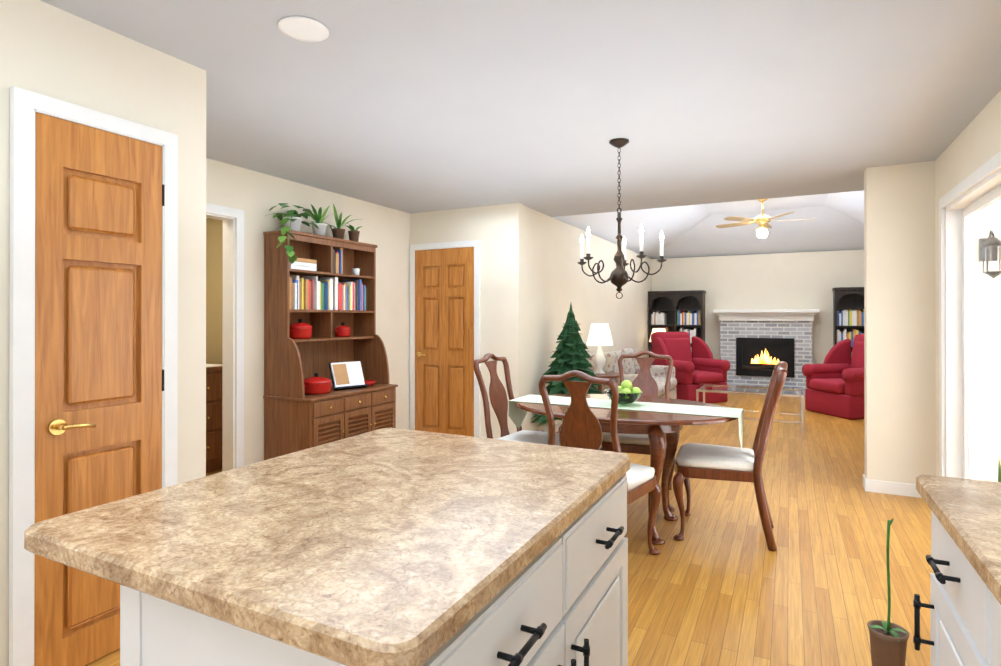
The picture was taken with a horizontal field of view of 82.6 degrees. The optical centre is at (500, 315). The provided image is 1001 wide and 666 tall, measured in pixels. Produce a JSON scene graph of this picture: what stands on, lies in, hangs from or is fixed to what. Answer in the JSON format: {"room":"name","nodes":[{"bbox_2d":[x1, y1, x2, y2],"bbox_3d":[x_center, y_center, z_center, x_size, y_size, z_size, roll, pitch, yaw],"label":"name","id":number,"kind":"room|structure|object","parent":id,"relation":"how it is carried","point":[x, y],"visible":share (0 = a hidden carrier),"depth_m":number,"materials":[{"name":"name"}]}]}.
{"room":"kitchen","nodes":[
{"label":"kitchen","id":0,"kind":"room"},
{"bbox_2d":[0,0,1000,665],"bbox_3d":[0.243,0.101,4.628,7.470,2.440,14.140,0,0,27],"label":"wall","id":1,"kind":"structure","parent":0,"point":[534,280],"depth_m":4.26,"materials":[{"name":"paint"}]},
{"bbox_2d":[9,86,177,665],"bbox_3d":[-1.534,0.267,2.201,0.026,2.096,0.583,0,0,27],"label":"door frame","id":2,"kind":"structure","parent":1,"relation":"attached to","point":[25,105],"depth_m":1.97,"materials":[{"name":"white wood"}]},
{"bbox_2d":[34,112,164,665],"bbox_3d":[-1.510,0.298,2.195,0.080,2.025,0.462,0,0,27],"label":"pantry door","id":3,"kind":"structure","parent":1,"relation":"in","point":[99,204],"depth_m":2.16,"materials":[{"name":"brown wood"}]},
{"bbox_2d":[206,203,243,471],"bbox_3d":[-2.215,0.262,3.885,0.140,2.115,0.980,0,0,27],"label":"door frame","id":4,"kind":"structure","parent":1,"relation":"attached to","point":[232,219],"depth_m":4.25,"materials":[{"name":"white wood"}]},
{"bbox_2d":[415,247,473,436],"bbox_3d":[-0.604,0.307,5.963,0.730,2.025,0.080,0,0,27],"label":"door","id":5,"kind":"structure","parent":1,"relation":"in","point":[444,340],"depth_m":5.97,"materials":[{"name":"brown wood"}]},
{"bbox_2d":[410,240,479,436],"bbox_3d":[-0.594,0.276,5.984,0.862,2.096,0.026,0,0,27],"label":"door frame","id":6,"kind":"structure","parent":1,"relation":"attached to","point":[475,244],"depth_m":5.91,"materials":[{"name":"white wood"}]},
{"bbox_2d":[540,421,561,431],"bbox_3d":[1.582,1.285,8.387,0.012,0.090,5.980,0,0,27],"label":"baseboard","id":7,"kind":"structure","parent":1,"relation":"attached to","point":[557,425],"depth_m":6.52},
{"bbox_2d":[713,309,818,397],"bbox_3d":[4.562,0.611,9.854,1.660,1.445,0.660,0,0,27],"label":"fireplace","id":8,"kind":"object","parent":1,"relation":"attached to","point":[756,346],"depth_m":9.92,"materials":[{"name":"grey brick"}]},
{"bbox_2d":[863,477,921,497],"bbox_3d":[2.942,1.275,4.201,0.432,0.090,0.012,0,0,27],"label":"baseboard","id":9,"kind":"structure","parent":1,"relation":"attached to","point":[893,488],"depth_m":4.22,"materials":[{"name":"white wood"}]},
{"bbox_2d":[939,151,1000,481],"bbox_3d":[2.561,0.257,2.834,0.172,2.120,2.340,0,0,27],"label":"sliding window","id":10,"kind":"structure","parent":1,"relation":"in","point":[964,201],"depth_m":3.76,"materials":[{"name":"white glass"}]},
{"bbox_2d":[978,231,1000,277],"bbox_3d":[3.343,-0.419,3.876,0.130,0.337,0.194,0,0,27],"label":"lantern sconce","id":11,"kind":"object","parent":1,"relation":"attached to","point":[998,273],"depth_m":3.87,"materials":[{"name":"black metal"}]},
{"bbox_2d":[85,393,933,665],"bbox_3d":[0.230,1.371,4.632,8.000,0.100,14.300,0,0,27],"label":"floor","id":12,"kind":"structure","parent":0,"point":[720,584],"depth_m":3.06,"materials":[{"name":"brown wood"}]},
{"bbox_2d":[206,363,221,472],"bbox_3d":[-2.819,0.873,4.611,0.604,0.897,1.240,0,0,27],"label":"dresser","id":13,"kind":"object","parent":12,"relation":"on","point":[213,416],"visible":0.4,"depth_m":4.81,"materials":[{"name":"brown wood"}]},
{"bbox_2d":[24,428,629,665],"bbox_3d":[-0.244,0.852,1.331,0.914,0.922,1.087,0,0,27],"label":"kitchen island","id":14,"kind":"object","parent":12,"relation":"on","point":[392,547],"visible":1,"depth_m":1.01,"materials":[{"name":"beige stone"}]},
{"bbox_2d":[263,203,397,459],"bbox_3d":[-1.409,0.178,4.764,0.524,2.287,1.177,0,0,27],"label":"hutch","id":15,"kind":"object","parent":12,"relation":"on","point":[326,373],"visible":0.98,"depth_m":4.69,"materials":[{"name":"brown wood"}]},
{"bbox_2d":[290,247,365,310],"bbox_3d":[-1.513,-0.326,4.857,0.197,0.549,0.936,0,0,27],"label":"books","id":16,"kind":"object","parent":15,"relation":"on","point":[321,278],"depth_m":4.83,"materials":[{"name":"multicoloured paper"}]},
{"bbox_2d":[473,353,559,445],"bbox_3d":[0.158,0.798,3.942,0.650,1.062,0.528,0,0,27],"label":"chair","id":17,"kind":"object","parent":12,"relation":"on","point":[498,397],"visible":0.42,"depth_m":4.02,"materials":[{"name":"brown wood"}]},
{"bbox_2d":[531,304,604,432],"bbox_3d":[0.804,0.584,5.926,0.824,1.480,0.854,0,0,27],"label":"tree","id":18,"kind":"object","parent":12,"relation":"on","point":[570,353],"visible":0.48,"depth_m":5.86,"materials":[{"name":"green plant"}]},
{"bbox_2d":[539,370,660,554],"bbox_3d":[0.537,0.796,3.040,0.528,1.062,0.644,0,0,27],"label":"chair","id":19,"kind":"object","parent":12,"relation":"on","point":[581,427],"visible":0.58,"depth_m":2.87,"materials":[{"name":"brown wood"}]},
{"bbox_2d":[593,372,619,391],"bbox_3d":[1.214,1.016,6.970,0.520,0.618,0.520,0,0,27],"label":"end table","id":20,"kind":"object","parent":12,"relation":"on","point":[610,375],"visible":0.15,"depth_m":6.88,"materials":[{"name":"brown wood"}]},
{"bbox_2d":[587,324,612,373],"bbox_3d":[1.214,0.400,6.972,0.320,0.610,0.320,0,0,27],"label":"table lamp","id":21,"kind":"object","parent":20,"relation":"on","point":[599,335],"visible":0.96,"depth_m":6.89,"materials":[{"name":"white fabric"}]},
{"bbox_2d":[516,394,738,544],"bbox_3d":[0.764,0.951,3.632,1.400,0.764,1.000,0,0,27],"label":"dining table","id":22,"kind":"object","parent":12,"relation":"on","point":[662,430],"visible":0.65,"depth_m":3.33,"materials":[{"name":"brown wood"}]},
{"bbox_2d":[508,394,542,428],"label":"table runner","id":23,"kind":"object","parent":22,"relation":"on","point":[516,415],"depth_m":3.90,"materials":[{"name":"white fabric"}]},
{"bbox_2d":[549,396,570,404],"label":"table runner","id":24,"kind":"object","parent":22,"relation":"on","point":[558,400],"depth_m":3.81,"materials":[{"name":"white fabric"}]},
{"bbox_2d":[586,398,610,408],"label":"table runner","id":25,"kind":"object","parent":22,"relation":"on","point":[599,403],"depth_m":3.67,"materials":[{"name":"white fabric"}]},
{"bbox_2d":[604,380,642,404],"bbox_3d":[0.782,0.484,3.624,0.240,0.156,0.240,0,0,27],"label":"fruit bowl","id":26,"kind":"object","parent":25,"relation":"on","point":[629,394],"visible":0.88,"depth_m":3.57,"materials":[{"name":"green glass"}]},
{"bbox_2d":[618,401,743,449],"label":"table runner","id":27,"kind":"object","parent":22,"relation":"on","point":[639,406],"depth_m":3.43,"materials":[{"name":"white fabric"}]},
{"bbox_2d":[587,348,676,398],"bbox_3d":[1.855,0.897,7.845,0.910,0.856,1.600,0,0,27],"label":"loveseat","id":28,"kind":"object","parent":12,"relation":"on","point":[631,369],"visible":0.4,"depth_m":7.76,"materials":[{"name":"fabric"}]},
{"bbox_2d":[599,350,675,511],"bbox_3d":[1.055,0.799,4.181,0.530,1.062,0.656,0,0,27],"label":"chair","id":29,"kind":"object","parent":12,"relation":"on","point":[644,381],"visible":0.48,"depth_m":4.34,"materials":[{"name":"brown wood"}]},
{"bbox_2d":[648,290,705,364],"bbox_3d":[3.298,0.436,10.666,1.000,1.800,0.350,0,0,27],"label":"bookcase","id":30,"kind":"object","parent":12,"relation":"on","point":[676,311],"visible":0.35,"depth_m":10.65,"materials":[{"name":"black wood"}]},
{"bbox_2d":[651,310,700,351],"bbox_3d":[3.303,0.553,10.691,0.877,1.359,0.260,0,0,27],"label":"books","id":31,"kind":"object","parent":30,"relation":"on","point":[689,321],"depth_m":10.64,"materials":[{"name":"multicoloured paper"}]},
{"bbox_2d":[651,332,730,402],"bbox_3d":[2.962,0.792,8.971,1.209,1.070,1.185,0,0,27],"label":"armchair","id":32,"kind":"object","parent":12,"relation":"on","point":[698,365],"visible":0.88,"depth_m":8.82,"materials":[{"name":"red fabric"}]},
{"bbox_2d":[672,361,787,551],"bbox_3d":[1.380,0.797,3.449,0.644,1.062,0.528,0,0,27],"label":"chair","id":33,"kind":"object","parent":12,"relation":"on","point":[709,461],"visible":1,"depth_m":3.30,"materials":[{"name":"brown wood"}]},
{"bbox_2d":[696,383,804,432],"bbox_3d":[3.062,1.106,7.008,1.200,0.442,0.660,0,0,27],"label":"coffee table","id":34,"kind":"object","parent":12,"relation":"on","point":[750,388],"visible":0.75,"depth_m":6.92,"materials":[{"name":"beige metal"}]},
{"bbox_2d":[802,334,863,418],"bbox_3d":[4.765,0.789,7.719,1.209,1.070,1.185,0,0,27],"label":"armchair","id":35,"kind":"object","parent":12,"relation":"on","point":[835,383],"visible":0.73,"depth_m":7.78,"materials":[{"name":"red fabric"}]},
{"bbox_2d":[832,287,863,356],"bbox_3d":[6.008,0.432,9.289,1.020,1.800,0.350,0,0,27],"label":"bookcase","id":36,"kind":"object","parent":12,"relation":"on","point":[848,312],"visible":0.12,"depth_m":9.36,"materials":[{"name":"black wood"}]},
{"bbox_2d":[837,309,863,356],"bbox_3d":[5.991,0.549,9.326,0.846,1.360,0.260,0,0,27],"label":"books","id":37,"kind":"object","parent":36,"relation":"on","point":[850,322],"depth_m":9.34,"materials":[{"name":"multicoloured paper"}]},
{"bbox_2d":[867,518,909,665],"bbox_3d":[1.319,1.000,1.940,0.125,0.628,0.122,0,0,27],"label":"potted plant","id":38,"kind":"object","parent":12,"relation":"on","point":[888,642],"visible":1,"depth_m":1.92,"materials":[{"name":"ceramic"}]},
{"bbox_2d":[913,474,1000,665],"bbox_3d":[0.313,0.798,-0.702,0.668,1.020,4.440,0,0,27],"label":"kitchen cabinet","id":39,"kind":"object","parent":12,"relation":"on","point":[963,559],"depth_m":1.14,"materials":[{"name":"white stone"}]},
{"bbox_2d":[984,460,1000,481],"bbox_3d":[1.652,0.871,1.780,0.270,0.886,0.266,0,0,27],"label":"snake plant","id":40,"kind":"object","parent":12,"relation":"on","point":[999,472],"visible":0.04,"depth_m":1.88,"materials":[{"name":"green plant"}]},
{"bbox_3d":[2.834,1.044,10.204,0.480,0.578,0.488,0,0,27],"label":"end table","id":41,"kind":"object","parent":12,"relation":"on","visible":0},
{"bbox_2d":[649,328,665,341],"bbox_3d":[2.836,0.487,10.208,0.340,0.530,0.340,0,0,27],"label":"table lamp","id":42,"kind":"object","parent":41,"relation":"on","point":[654,330],"visible":0.1,"depth_m":10.12,"materials":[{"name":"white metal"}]},
{"bbox_2d":[40,0,1000,258],"bbox_3d":[0.243,-1.399,4.632,7.470,0.560,14.140,0,0,27],"label":"ceiling","id":43,"kind":"structure","parent":0,"point":[715,113],"depth_m":2.97,"materials":[{"name":"paint"}]},
{"bbox_2d":[278,16,328,41],"bbox_3d":[-0.769,-1.120,2.229,0.190,0.006,0.190,0,0,27],"label":"recessed light","id":44,"kind":"object","parent":43,"relation":"in","point":[304,29],"visible":1,"depth_m":2.22,"materials":[{"name":"white plastic"}]},
{"bbox_2d":[577,138,665,298],"bbox_3d":[0.757,-0.614,3.668,0.573,1.012,0.569,0,0,27],"label":"chandelier","id":45,"kind":"object","parent":43,"relation":"hanging from","point":[619,277],"visible":1,"depth_m":3.63,"materials":[{"name":"brown metal"}]},
{"bbox_2d":[716,199,815,237],"bbox_3d":[3.723,-1.387,8.071,1.316,0.566,1.277,0,0,27],"label":"fan","id":46,"kind":"object","parent":43,"relation":"hanging from","point":[762,221],"visible":0.92,"depth_m":7.98,"materials":[{"name":"beige wood"}]}
]}

